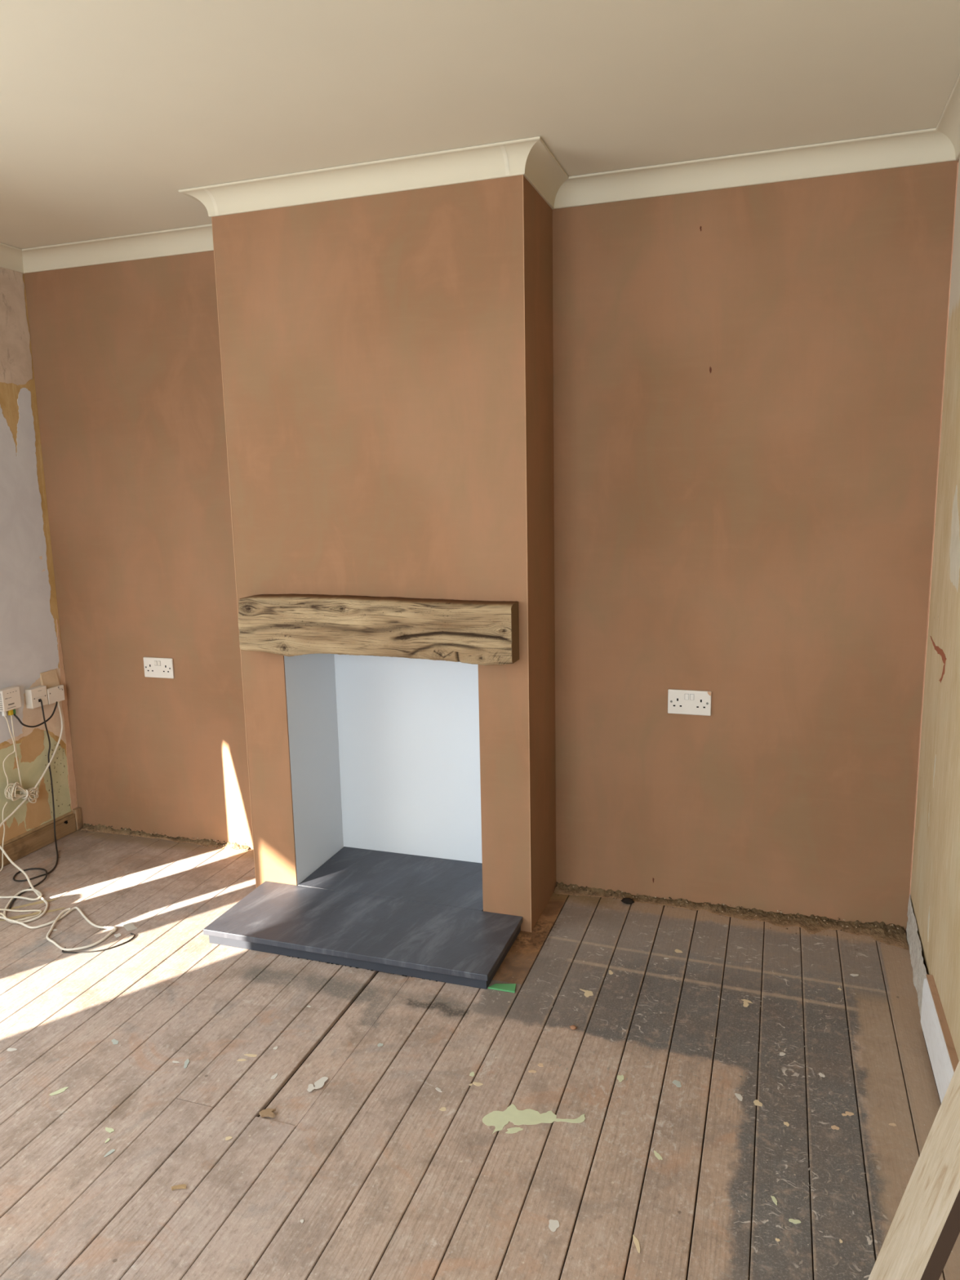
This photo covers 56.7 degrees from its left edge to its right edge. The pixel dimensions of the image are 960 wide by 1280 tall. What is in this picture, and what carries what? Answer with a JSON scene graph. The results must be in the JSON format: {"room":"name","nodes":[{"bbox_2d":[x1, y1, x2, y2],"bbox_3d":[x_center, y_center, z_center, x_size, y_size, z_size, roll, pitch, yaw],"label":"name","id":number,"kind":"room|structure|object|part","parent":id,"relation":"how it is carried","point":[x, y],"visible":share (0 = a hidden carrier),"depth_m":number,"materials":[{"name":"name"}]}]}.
{"room":"living room","nodes":[
{"label":"living room","id":0,"kind":"room"},
{"bbox_2d":[0,266,77,844],"bbox_3d":[-2.664,0.001,1.743,0.203,2.530,4.759,2,10,18],"label":"wall","id":1,"kind":"structure","parent":0,"point":[30,642],"depth_m":3.70,"materials":[{"name":"paint"}]},
{"bbox_2d":[0,801,7,871],"bbox_3d":[-1.938,0.804,3.570,0.013,0.266,0.165,1,10,10],"label":"lead","id":2,"kind":"object","parent":1,"relation":"attached to","point":[6,802],"visible":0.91,"depth_m":3.60,"materials":[{"name":"white plastic"}]},
{"bbox_2d":[0,685,21,715],"bbox_3d":[-1.919,0.253,3.627,0.036,0.115,0.090,2,10,18],"label":"box","id":3,"kind":"object","parent":1,"relation":"attached to","point":[10,697],"visible":1,"depth_m":3.61,"materials":[{"name":"plastic"}]},
{"bbox_2d":[2,715,15,786],"bbox_3d":[-1.922,0.449,3.622,0.020,0.284,0.064,2,10,18],"label":"lead","id":4,"kind":"object","parent":3,"relation":"hanging from","point":[6,757],"visible":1,"depth_m":3.62,"materials":[{"name":"white plastic"}]},
{"bbox_2d":[10,715,22,787],"bbox_3d":[-1.907,0.464,3.662,0.020,0.320,0.013,2,10,18],"label":"lead","id":5,"kind":"object","parent":3,"relation":"hanging from","point":[11,715],"visible":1,"depth_m":3.66,"materials":[{"name":"white plastic"}]},
{"bbox_2d":[13,701,57,727],"bbox_3d":[-1.860,0.320,3.752,0.033,0.079,0.220,3,11,22],"label":"cable","id":6,"kind":"object","parent":3,"relation":"attached to","point":[56,703],"visible":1,"depth_m":3.73,"materials":[{"name":"black plastic"}]},
{"bbox_2d":[4,782,39,803],"bbox_3d":[-1.891,0.635,3.687,0.043,0.119,0.160,2,10,18],"label":"cable coil","id":7,"kind":"object","parent":1,"relation":"attached to","point":[26,793],"visible":1,"depth_m":3.67,"materials":[{"name":"white plastic"}]},
{"bbox_2d":[24,685,48,708],"bbox_3d":[-1.874,0.241,3.761,0.036,0.082,0.085,2,10,18],"label":"socket","id":8,"kind":"object","parent":1,"relation":"attached to","point":[33,695],"visible":0.96,"depth_m":3.74,"materials":[{"name":"plastic"}]},
{"bbox_2d":[8,698,58,908],"bbox_3d":[-1.793,0.614,3.524,0.140,0.646,0.660,-2,10,-8],"label":"cable","id":9,"kind":"object","parent":8,"relation":"hanging from","point":[40,700],"visible":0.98,"depth_m":3.74,"materials":[{"name":"black plastic"}]},
{"bbox_2d":[0,807,83,868],"bbox_3d":[-1.995,0.900,3.496,0.024,0.097,1.157,2,10,18],"label":"baseboard","id":10,"kind":"structure","parent":1,"relation":"attached to","point":[17,847],"depth_m":3.81,"materials":[{"name":"brown wood"}]},
{"bbox_2d":[40,669,65,704],"bbox_3d":[-1.845,0.202,3.843,0.036,0.136,0.090,2,10,18],"label":"box","id":11,"kind":"object","parent":1,"relation":"attached to","point":[55,692],"visible":0.98,"depth_m":3.84,"materials":[{"name":"paint"}]},
{"bbox_3d":[-1.834,0.236,3.845,0.012,0.068,0.090,2,10,18],"label":"plate","id":12,"kind":"part","parent":11,"relation":"part of","materials":[{"name":"plastic"}]},
{"bbox_2d":[0,73,959,273],"bbox_3d":[-0.988,-1.089,0.924,3.423,0.072,4.659,2,10,18],"label":"trim","id":13,"kind":"structure","parent":1,"relation":"attached to","point":[531,157],"depth_m":2.75,"materials":[{"name":"paint"}]},
{"bbox_2d":[211,174,555,932],"bbox_3d":[-0.270,-0.288,3.234,1.072,2.500,0.557,2,10,18],"label":"chimney breast","id":14,"kind":"structure","parent":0,"point":[387,359],"depth_m":2.94,"materials":[{"name":"brown paint"}]},
{"bbox_2d":[238,593,519,665],"bbox_3d":[-0.359,-0.040,2.963,0.991,0.207,0.092,2,10,18],"label":"mantel beam","id":15,"kind":"structure","parent":14,"relation":"attached to","point":[473,632],"depth_m":2.91,"materials":[{"name":"brown wood"}]},
{"bbox_2d":[0,828,959,1279],"bbox_3d":[-0.923,1.315,1.384,3.623,0.051,4.759,2,10,18],"label":"floor","id":16,"kind":"structure","parent":0,"point":[728,1098],"depth_m":2.20,"materials":[{"name":"brown wood"}]},
{"bbox_2d":[0,908,42,922],"bbox_3d":[-1.767,0.980,3.235,0.370,0.022,0.110,2,10,18],"label":"cable","id":17,"kind":"object","parent":16,"relation":"on","point":[3,909],"visible":1,"depth_m":3.23,"materials":[{"name":"white plastic"}]},
{"bbox_2d":[0,701,62,924],"bbox_3d":[-1.816,0.636,3.483,0.266,0.617,0.877,-4,10,-17],"label":"cable","id":18,"kind":"object","parent":16,"relation":"on","point":[37,892],"visible":1,"depth_m":3.42,"materials":[{"name":"white plastic"}]},
{"bbox_2d":[0,906,116,951],"bbox_3d":[-1.652,0.989,3.175,0.827,0.019,0.262,2,10,18],"label":"cable","id":19,"kind":"object","parent":16,"relation":"on","point":[59,917],"visible":1,"depth_m":3.10,"materials":[{"name":"white plastic"}]},
{"bbox_2d":[62,933,134,953],"bbox_3d":[-1.273,1.022,2.977,0.227,0.004,0.080,-6,11,-25],"label":"cable","id":20,"kind":"object","parent":16,"relation":"on","point":[63,951],"visible":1,"depth_m":2.95,"materials":[{"name":"plastic"}]},
{"bbox_2d":[114,933,120,938],"bbox_3d":[-1.238,1.011,3.043,0.020,0.002,0.028,-7,11,-30],"label":"paper scrap","id":21,"kind":"object","parent":16,"relation":"on","point":[118,935],"visible":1,"depth_m":3.04,"materials":[{"name":"white paper"}]},
{"bbox_2d":[121,922,137,931],"bbox_3d":[-1.226,0.999,3.110,0.032,0.003,0.074,-9,13,-40],"label":"paper scrap","id":22,"kind":"object","parent":16,"relation":"on","point":[128,926],"visible":1,"depth_m":3.10,"materials":[{"name":"white paper"}]},
{"bbox_2d":[80,822,249,851],"bbox_3d":[-1.390,0.857,3.881,0.864,0.030,0.046,2,10,18],"label":"rubble","id":23,"kind":"object","parent":16,"relation":"on","point":[205,842],"visible":1,"depth_m":3.89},
{"bbox_2d":[171,1184,186,1190],"bbox_3d":[-0.654,1.188,1.932,0.032,0.005,0.008,-3,10,-9],"label":"wood splinter","id":24,"kind":"object","parent":16,"relation":"on","point":[180,1186],"visible":1,"depth_m":1.93,"materials":[{"name":"beige wood"}]},
{"bbox_2d":[258,1107,275,1117],"bbox_3d":[-0.514,1.146,2.157,0.041,0.006,0.027,-1,10,1],"label":"wood splinter","id":25,"kind":"object","parent":16,"relation":"on","point":[268,1112],"visible":1,"depth_m":2.15,"materials":[{"name":"beige wood"}]},
{"bbox_2d":[203,846,522,989],"bbox_3d":[-0.330,0.945,3.170,1.000,0.054,0.759,2,10,18],"label":"hearth","id":26,"kind":"object","parent":16,"relation":"on","point":[424,917],"visible":0.99,"depth_m":3.01,"materials":[{"name":"stone"}]},
{"bbox_2d":[488,983,515,992],"bbox_3d":[0.070,1.045,2.684,0.084,0.005,0.042,2,10,18],"label":"strip","id":27,"kind":"object","parent":16,"relation":"on","point":[510,988],"visible":1,"depth_m":2.67,"materials":[{"name":"green plastic"}]},
{"bbox_2d":[568,1025,577,1030],"bbox_3d":[0.258,1.075,2.473,0.016,0.009,0.019,-8,12,-36],"label":"lump","id":28,"kind":"object","parent":16,"relation":"on","point":[572,1027],"visible":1,"depth_m":2.47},
{"bbox_2d":[620,897,634,904],"bbox_3d":[0.531,0.939,3.204,0.041,0.020,0.042,-7,11,-29],"label":"lump","id":29,"kind":"object","parent":16,"relation":"on","point":[626,900],"visible":1,"depth_m":3.20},
{"bbox_2d":[553,881,908,950],"bbox_3d":[0.830,0.948,3.096,1.189,0.027,0.133,2,10,18],"label":"wall base gap","id":30,"kind":"object","parent":16,"relation":"on","point":[891,934],"visible":1,"depth_m":3.07,"materials":[{"name":"concrete"}]},
{"bbox_2d":[867,1059,959,1279],"bbox_3d":[0.671,0.624,1.203,0.363,1.309,0.137,2,10,18],"label":"plank","id":31,"kind":"object","parent":16,"relation":"on","point":[923,1232],"visible":1,"depth_m":1.24,"materials":[{"name":"beige wood"}]},
{"bbox_2d":[0,0,959,248],"bbox_3d":[-0.966,-1.173,0.902,3.873,0.100,5.059,2,10,18],"label":"ceiling","id":32,"kind":"structure","parent":0,"point":[109,109],"depth_m":2.18,"materials":[{"name":"white paint"}]},
{"bbox_2d":[23,159,959,931],"bbox_3d":[-0.168,-0.331,3.382,3.873,2.530,0.201,2,10,18],"label":"wall","id":33,"kind":"structure","parent":0,"point":[748,380],"depth_m":3.00,"materials":[{"name":"brown paint"}]},
{"bbox_2d":[143,657,174,678],"bbox_3d":[-1.355,0.117,3.753,0.146,0.086,0.012,2,10,18],"label":"double socket","id":34,"kind":"object","parent":33,"relation":"attached to","point":[163,668],"visible":1,"depth_m":3.75,"materials":[{"name":"white plastic"}]},
{"bbox_2d":[667,688,711,715],"bbox_3d":[0.721,0.215,3.063,0.146,0.086,0.012,2,10,18],"label":"double socket","id":35,"kind":"object","parent":33,"relation":"attached to","point":[691,702],"visible":1,"depth_m":3.06,"materials":[{"name":"white plastic"}]},
{"bbox_2d":[906,157,959,1060],"bbox_3d":[0.778,0.128,0.593,0.280,2.530,4.759,2,10,18],"label":"wall","id":36,"kind":"structure","parent":0,"point":[933,923],"depth_m":2.46,"materials":[{"name":"paint"}]},
{"bbox_2d":[920,974,959,1104],"bbox_3d":[0.569,1.321,0.529,0.020,0.168,4.070,2,10,18],"label":"baseboard","id":37,"kind":"structure","parent":36,"relation":"attached to","point":[943,1057],"depth_m":2.21,"materials":[{"name":"white wood"}]}
]}

